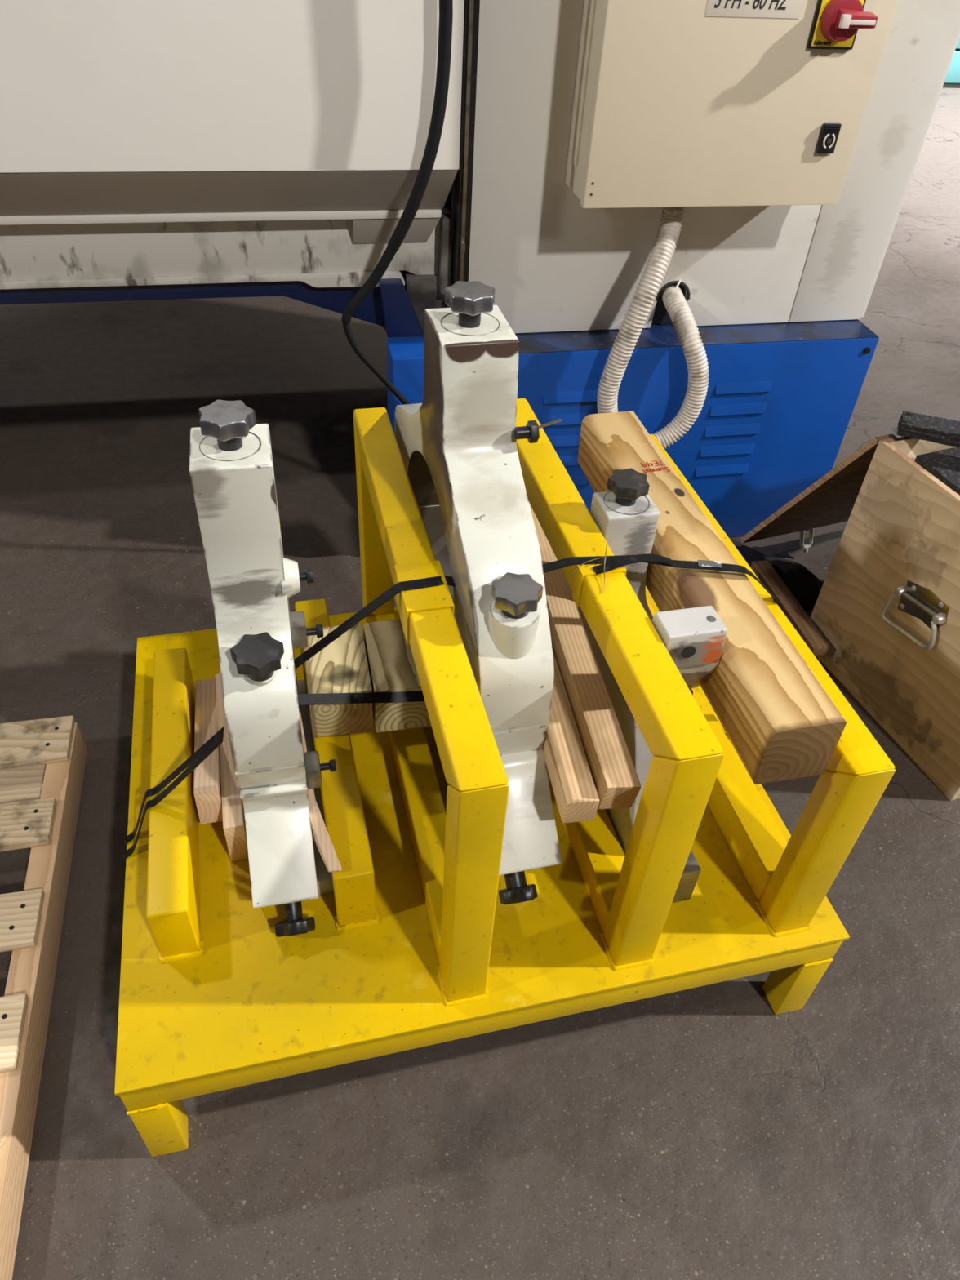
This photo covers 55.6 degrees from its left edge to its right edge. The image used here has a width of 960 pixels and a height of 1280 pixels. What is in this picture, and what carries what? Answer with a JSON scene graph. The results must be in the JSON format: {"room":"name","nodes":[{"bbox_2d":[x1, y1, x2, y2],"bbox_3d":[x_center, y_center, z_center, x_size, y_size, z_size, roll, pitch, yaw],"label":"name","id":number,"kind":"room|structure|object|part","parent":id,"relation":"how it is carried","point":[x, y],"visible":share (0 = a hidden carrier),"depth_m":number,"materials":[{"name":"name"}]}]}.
{"room":"factory workshop","nodes":[
{"label":"factory workshop","id":0,"kind":"room"},
{"bbox_2d":[0,87,959,1279],"bbox_3d":[1.936,-4.125,6.628,20.000,0.050,19.000,-7,44,-12],"label":"floor","id":1,"kind":"structure","parent":0,"point":[705,1132],"depth_m":1.34,"materials":[{"name":"concrete"}]},
{"bbox_2d":[0,715,87,1279],"bbox_3d":[-1.087,0.625,1.122,1.002,0.109,1.202,-6,43,-10],"label":"wooden pallet","id":2,"kind":"object","parent":1,"relation":"on","point":[42,762],"visible":1,"depth_m":1.34,"materials":[{"name":"brown wood"}]},
{"bbox_2d":[0,0,959,537],"bbox_3d":[-0.851,-1.343,1.548,3.414,2.450,1.004,-6,43,-10],"label":"lathe","id":3,"kind":"object","parent":1,"relation":"on","point":[150,149],"visible":0.74,"depth_m":1.69,"materials":[{"name":"metal"}]},
{"bbox_3d":[-1.271,-0.653,1.584,2.468,0.145,0.029,-6,43,-10],"label":"chip tray panel","id":4,"kind":"part","parent":3,"relation":"part of","materials":[{"name":"white metal"}]},
{"bbox_3d":[-1.207,-1.312,0.858,2.460,1.598,0.070,-6,43,-10],"label":"sliding door","id":5,"kind":"part","parent":3,"relation":"part of","materials":[{"name":"white metal"}]},
{"bbox_2d":[341,0,453,404],"bbox_3d":[-0.114,-1.001,1.394,0.258,1.512,0.125,-7,44,-12],"label":"power cable","id":6,"kind":"object","parent":3,"relation":"hanging from","point":[446,6],"visible":0.82,"depth_m":1.53,"materials":[{"name":"black rubber"}]},
{"bbox_3d":[-0.091,-0.464,1.961,0.204,0.354,0.100,-6,43,-10],"label":"plate","id":7,"kind":"part","parent":3,"relation":"part of","materials":[{"name":"blue metal"}]},
{"bbox_3d":[0.371,-1.381,1.297,0.725,1.932,0.020,-6,43,-10],"label":"cabinet panel","id":8,"kind":"part","parent":3,"relation":"part of","materials":[{"name":"white metal"}]},
{"bbox_2d":[596,206,708,448],"bbox_3d":[0.349,-0.637,1.878,0.246,0.491,0.199,-7,44,-12],"label":"conduit","id":9,"kind":"object","parent":3,"relation":"attached to","point":[675,303],"visible":0.83,"depth_m":1.84,"materials":[{"name":"white plastic"}]},
{"bbox_2d":[565,0,898,208],"bbox_3d":[0.436,-1.073,1.455,0.499,0.694,0.192,-6,43,-10],"label":"enclosure","id":10,"kind":"object","parent":3,"relation":"attached to","point":[677,103],"visible":1,"depth_m":1.54,"materials":[{"name":"metal"}]},
{"bbox_2d":[806,0,877,49],"bbox_3d":[0.592,-1.002,1.471,0.087,0.088,0.056,-7,44,-12],"label":"switch plate","id":11,"kind":"object","parent":10,"relation":"attached to","point":[831,24],"depth_m":1.48,"materials":[{"name":"yellow plastic"}]},
{"bbox_3d":[0.813,-1.427,1.379,0.174,1.932,0.020,-6,43,-10],"label":"cabinet panel","id":12,"kind":"part","parent":3,"relation":"part of","materials":[{"name":"white metal"}]},
{"bbox_2d":[114,398,895,1156],"bbox_3d":[-0.044,0.123,1.348,0.950,0.646,0.788,-7,44,-12],"label":"rack","id":13,"kind":"object","parent":1,"relation":"on","point":[414,944],"visible":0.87,"depth_m":1.17,"materials":[{"name":"yellow metal"}]},
{"bbox_3d":[-0.408,0.604,1.161,0.046,0.153,0.046,-7,44,-12],"label":"leg","id":14,"kind":"part","parent":13,"relation":"part of","materials":[{"name":"yellow metal"}]},
{"bbox_3d":[-0.437,0.209,1.304,0.049,0.102,0.477,-7,44,-12],"label":"rail","id":15,"kind":"part","parent":13,"relation":"part of","materials":[{"name":"yellow metal"}]},
{"bbox_2d":[193,678,222,824],"bbox_3d":[-0.405,0.159,1.363,0.034,0.096,0.265,-7,44,-12],"label":"wooden block","id":16,"kind":"object","parent":13,"relation":"on","point":[206,780],"visible":0.67,"depth_m":1.29,"materials":[{"name":"brown wood"}]},
{"bbox_2d":[215,673,248,861],"bbox_3d":[-0.370,0.180,1.357,0.027,0.079,0.300,-8,44,-12],"label":"wooden plank","id":17,"kind":"object","parent":13,"relation":"on","point":[233,810],"visible":0.61,"depth_m":1.27,"materials":[{"name":"brown wood"}]},
{"bbox_2d":[189,400,336,937],"bbox_3d":[-0.260,-0.003,1.149,0.120,0.649,0.503,-6,43,-11],"label":"steady rest","id":18,"kind":"object","parent":13,"relation":"on","point":[251,580],"visible":0.99,"depth_m":1.03,"materials":[{"name":"beige metal"}]},
{"bbox_3d":[-0.256,-0.223,0.923,0.056,0.020,0.056,-6,43,-11],"label":"hand knob","id":19,"kind":"part","parent":18,"relation":"part of","materials":[{"name":"metal"}]},
{"bbox_3d":[-0.258,-0.208,0.937,0.025,0.025,0.025,-6,43,-11],"label":"knob stem","id":20,"kind":"part","parent":18,"relation":"part of","materials":[{"name":"black metal"}]},
{"bbox_3d":[-0.246,0.018,1.008,0.058,0.021,0.057,-6,43,-11],"label":"hand knob","id":21,"kind":"part","parent":18,"relation":"part of","materials":[{"name":"black plastic"}]},
{"bbox_3d":[-0.247,0.029,1.022,0.032,0.021,0.033,-6,43,-11],"label":"knob stem","id":22,"kind":"part","parent":18,"relation":"part of","materials":[{"name":"black metal"}]},
{"bbox_3d":[-0.245,0.350,1.189,0.024,0.037,0.039,-6,43,-11],"label":"knob stem","id":23,"kind":"part","parent":18,"relation":"part of","materials":[{"name":"black metal"}]},
{"bbox_3d":[-0.240,0.373,1.185,0.050,0.049,0.043,-6,43,-11],"label":"hand knob","id":24,"kind":"part","parent":18,"relation":"part of","materials":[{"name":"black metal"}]},
{"bbox_2d":[124,691,424,866],"bbox_3d":[-0.259,0.195,1.251,0.480,0.349,0.102,-15,46,-19],"label":"strap","id":25,"kind":"object","parent":13,"relation":"on","point":[401,696],"visible":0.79,"depth_m":1.23,"materials":[{"name":"black fabric"}]},
{"bbox_2d":[299,711,342,871],"bbox_3d":[-0.230,0.208,1.230,0.028,0.062,0.273,-11,45,-16],"label":"wooden shim","id":26,"kind":"object","parent":13,"relation":"on","point":[321,837],"visible":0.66,"depth_m":1.16,"materials":[{"name":"brown wood"}]},
{"bbox_3d":[-0.224,0.155,1.369,0.052,0.116,0.544,-7,44,-12],"label":"rail","id":27,"kind":"part","parent":13,"relation":"part of","materials":[{"name":"yellow metal"}]},
{"bbox_2d":[303,623,373,737],"bbox_3d":[-0.206,0.058,1.320,0.087,0.089,0.136,-6,45,-10],"label":"block","id":28,"kind":"object","parent":13,"relation":"on","point":[341,666],"visible":0.86,"depth_m":1.28,"materials":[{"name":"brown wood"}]},
{"bbox_3d":[-0.173,-0.180,1.509,0.050,0.424,0.050,-7,44,-12],"label":"post","id":29,"kind":"part","parent":13,"relation":"part of","materials":[{"name":"yellow metal"}]},
{"bbox_2d":[363,619,431,732],"bbox_3d":[-0.118,0.050,1.335,0.087,0.088,0.140,-6,45,-10],"label":"block","id":30,"kind":"object","parent":13,"relation":"on","point":[392,667],"visible":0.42,"depth_m":1.29,"materials":[{"name":"brown wood"}]},
{"bbox_3d":[-0.102,0.187,1.390,0.050,0.052,0.640,-7,44,-12],"label":"rail","id":31,"kind":"part","parent":13,"relation":"part of","materials":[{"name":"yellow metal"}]},
{"bbox_3d":[-0.083,-0.088,1.137,0.050,0.050,0.736,-7,44,-12],"label":"rail","id":32,"kind":"part","parent":13,"relation":"part of","materials":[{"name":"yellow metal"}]},
{"bbox_2d":[124,553,779,850],"bbox_3d":[-0.025,0.110,1.251,0.958,0.498,0.086,-8,44,-13],"label":"strap","id":33,"kind":"object","parent":13,"relation":"on","point":[612,562],"visible":0.7,"depth_m":1.13,"materials":[{"name":"black fabric"}]},
{"bbox_2d":[573,544,607,593],"bbox_3d":[0.151,-0.086,1.111,0.048,0.028,0.056,-24,49,-27],"label":"tie","id":34,"kind":"object","parent":33,"relation":"attached to","point":[605,556],"visible":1,"depth_m":1.12,"materials":[{"name":"yellow plastic"}]},
{"bbox_3d":[-0.012,0.280,1.020,0.050,0.424,0.050,-7,44,-12],"label":"post","id":35,"kind":"part","parent":13,"relation":"part of","materials":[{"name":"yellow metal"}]},
{"bbox_2d":[394,280,561,904],"bbox_3d":[0.015,-0.089,1.207,0.141,0.715,0.689,-8,44,-12],"label":"steady rest","id":36,"kind":"object","parent":13,"relation":"on","point":[457,446],"visible":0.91,"depth_m":1.04,"materials":[{"name":"beige metal"}]},
{"bbox_3d":[-0.012,-0.363,1.021,0.025,0.025,0.025,-8,44,-12],"label":"knob stem","id":37,"kind":"part","parent":36,"relation":"part of","materials":[{"name":"black metal"}]},
{"bbox_3d":[-0.010,-0.379,1.006,0.056,0.020,0.056,-8,44,-12],"label":"hand knob","id":38,"kind":"part","parent":36,"relation":"part of","materials":[{"name":"metal"}]},
{"bbox_3d":[0.039,-0.038,1.000,0.032,0.018,0.032,-8,44,-12],"label":"knob stem","id":39,"kind":"part","parent":36,"relation":"part of","materials":[{"name":"black metal"}]},
{"bbox_3d":[0.044,0.299,1.148,0.026,0.036,0.036,-8,44,-12],"label":"knob stem","id":40,"kind":"part","parent":36,"relation":"part of","materials":[{"name":"black metal"}]},
{"bbox_3d":[0.040,-0.051,0.988,0.056,0.020,0.056,-8,44,-12],"label":"hand knob","id":41,"kind":"part","parent":36,"relation":"part of","materials":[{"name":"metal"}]},
{"bbox_3d":[0.049,0.319,1.144,0.047,0.047,0.040,-8,44,-12],"label":"hand knob","id":42,"kind":"part","parent":36,"relation":"part of","materials":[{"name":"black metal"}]},
{"bbox_3d":[-0.050,0.202,1.421,0.950,0.008,0.787,-7,44,-12],"label":"deck plate","id":43,"kind":"part","parent":13,"relation":"part of","materials":[{"name":"yellow metal"}]},
{"bbox_2d":[542,647,599,822],"bbox_3d":[0.095,0.105,1.147,0.041,0.051,0.271,-4,43,-9],"label":"wooden block","id":44,"kind":"object","parent":13,"relation":"on","point":[577,799],"visible":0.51,"depth_m":1.08,"materials":[{"name":"brown wood"}]},
{"bbox_2d":[528,502,640,808],"bbox_3d":[0.111,-0.027,1.258,0.047,0.067,0.601,-5,43,-9],"label":"wooden block","id":45,"kind":"object","parent":13,"relation":"on","point":[617,784],"visible":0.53,"depth_m":1.14,"materials":[{"name":"brown wood"}]},
{"bbox_3d":[0.116,0.155,1.439,0.053,0.055,0.649,-7,44,-12],"label":"rail","id":46,"kind":"part","parent":13,"relation":"part of","materials":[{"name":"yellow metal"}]},
{"bbox_3d":[0.134,-0.114,1.192,0.053,0.050,0.745,-7,44,-12],"label":"rail","id":47,"kind":"part","parent":13,"relation":"part of","materials":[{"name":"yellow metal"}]},
{"bbox_2d":[570,468,727,902],"bbox_3d":[0.218,0.057,1.240,0.082,0.478,0.402,-7,44,-12],"label":"steady rest","id":48,"kind":"object","parent":13,"relation":"on","point":[627,517],"visible":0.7,"depth_m":1.18,"materials":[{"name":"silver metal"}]},
{"bbox_3d":[0.191,-0.188,1.193,0.027,0.022,0.027,-7,44,-12],"label":"knob stem","id":49,"kind":"part","parent":48,"relation":"part of","materials":[{"name":"black metal"}]},
{"bbox_3d":[0.193,-0.202,1.179,0.054,0.018,0.052,-7,44,-12],"label":"hand knob","id":50,"kind":"part","parent":48,"relation":"part of","materials":[{"name":"black plastic"}]},
{"bbox_3d":[0.206,0.255,1.070,0.053,0.416,0.050,-7,44,-12],"label":"post","id":51,"kind":"part","parent":13,"relation":"part of","materials":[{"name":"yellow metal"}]},
{"bbox_2d":[577,410,846,784],"bbox_3d":[0.280,-0.106,1.258,0.089,0.090,0.705,-7,43,-10],"label":"timber beam","id":52,"kind":"structure","parent":13,"relation":"on","point":[781,722],"depth_m":1.09,"materials":[{"name":"brown wood"}]},
{"bbox_3d":[0.340,0.127,1.480,0.053,0.062,0.639,-7,44,-12],"label":"rail","id":53,"kind":"part","parent":13,"relation":"part of","materials":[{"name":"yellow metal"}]},
{"bbox_3d":[0.354,-0.081,1.288,0.053,0.050,0.736,-7,44,-12],"label":"rail","id":54,"kind":"part","parent":13,"relation":"part of","materials":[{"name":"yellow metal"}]},
{"bbox_3d":[0.467,0.494,1.346,0.046,0.153,0.046,-7,44,-12],"label":"leg","id":55,"kind":"part","parent":13,"relation":"part of","materials":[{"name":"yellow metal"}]},
{"bbox_3d":[0.427,0.255,1.143,0.053,0.339,0.050,-7,44,-12],"label":"post","id":56,"kind":"part","parent":13,"relation":"part of","materials":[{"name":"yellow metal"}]},
{"bbox_2d":[729,538,822,609],"bbox_3d":[0.607,-0.155,2.123,0.400,0.059,0.306,-7,44,-12],"label":"blanket","id":57,"kind":"object","parent":1,"relation":"on","point":[804,585],"visible":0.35,"depth_m":2.11,"materials":[{"name":"black fabric"}]},
{"bbox_2d":[751,560,831,655],"bbox_3d":[0.678,-0.075,2.002,0.040,0.022,0.300,-6,44,-11],"label":"wooden board","id":58,"kind":"object","parent":57,"relation":"on","point":[763,570],"visible":0.81,"depth_m":1.98,"materials":[{"name":"brown wood"}]},
{"bbox_2d":[740,426,959,800],"bbox_3d":[0.981,-0.177,1.850,0.518,0.510,0.746,-13,45,-17],"label":"crate","id":59,"kind":"object","parent":1,"relation":"on","point":[886,607],"visible":0.94,"depth_m":1.72,"materials":[{"name":"wood"}]},
{"bbox_3d":[0.907,-0.354,1.985,0.502,0.424,0.277,-13,45,-17],"label":"lid","id":60,"kind":"part","parent":59,"relation":"part of","materials":[{"name":"brown wood"}]},
{"bbox_3d":[0.813,-0.035,1.690,0.013,0.500,0.467,-13,45,-17],"label":"panel","id":61,"kind":"part","parent":59,"relation":"part of","materials":[{"name":"brown wood"}]},
{"bbox_3d":[0.789,-0.389,1.691,0.058,0.004,0.032,-13,45,-17],"label":"catch plate","id":62,"kind":"part","parent":59,"relation":"part of","materials":[{"name":"metal"}]},
{"bbox_3d":[0.958,-0.232,1.915,0.473,0.500,0.013,-13,45,-17],"label":"panel","id":63,"kind":"part","parent":59,"relation":"part of","materials":[{"name":"brown wood"}]},
{"bbox_3d":[0.808,-0.059,1.661,0.003,0.079,0.104,-13,45,-17],"label":"handle plate","id":64,"kind":"part","parent":59,"relation":"part of","materials":[{"name":"silver metal"}]},
{"bbox_2d":[897,410,959,447],"bbox_3d":[0.962,-0.349,1.632,0.402,0.034,0.046,15,44,12],"label":"foam slab","id":65,"kind":"object","parent":59,"relation":"in","point":[940,430],"visible":1,"depth_m":1.65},
{"bbox_2d":[914,447,959,495],"bbox_3d":[1.064,-0.137,1.723,0.402,0.322,0.412,-13,47,-17],"label":"foam slab","id":66,"kind":"object","parent":59,"relation":"in","point":[943,464],"visible":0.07,"depth_m":1.67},
{"bbox_2d":[942,37,959,87],"bbox_3d":[4.125,-5.090,6.618,2.350,1.600,1.500,-4,43,-9],"label":"machine","id":67,"kind":"object","parent":1,"relation":"on","point":[952,79],"visible":0.02,"depth_m":6.42,"materials":[{"name":"teal paint"}]}
]}

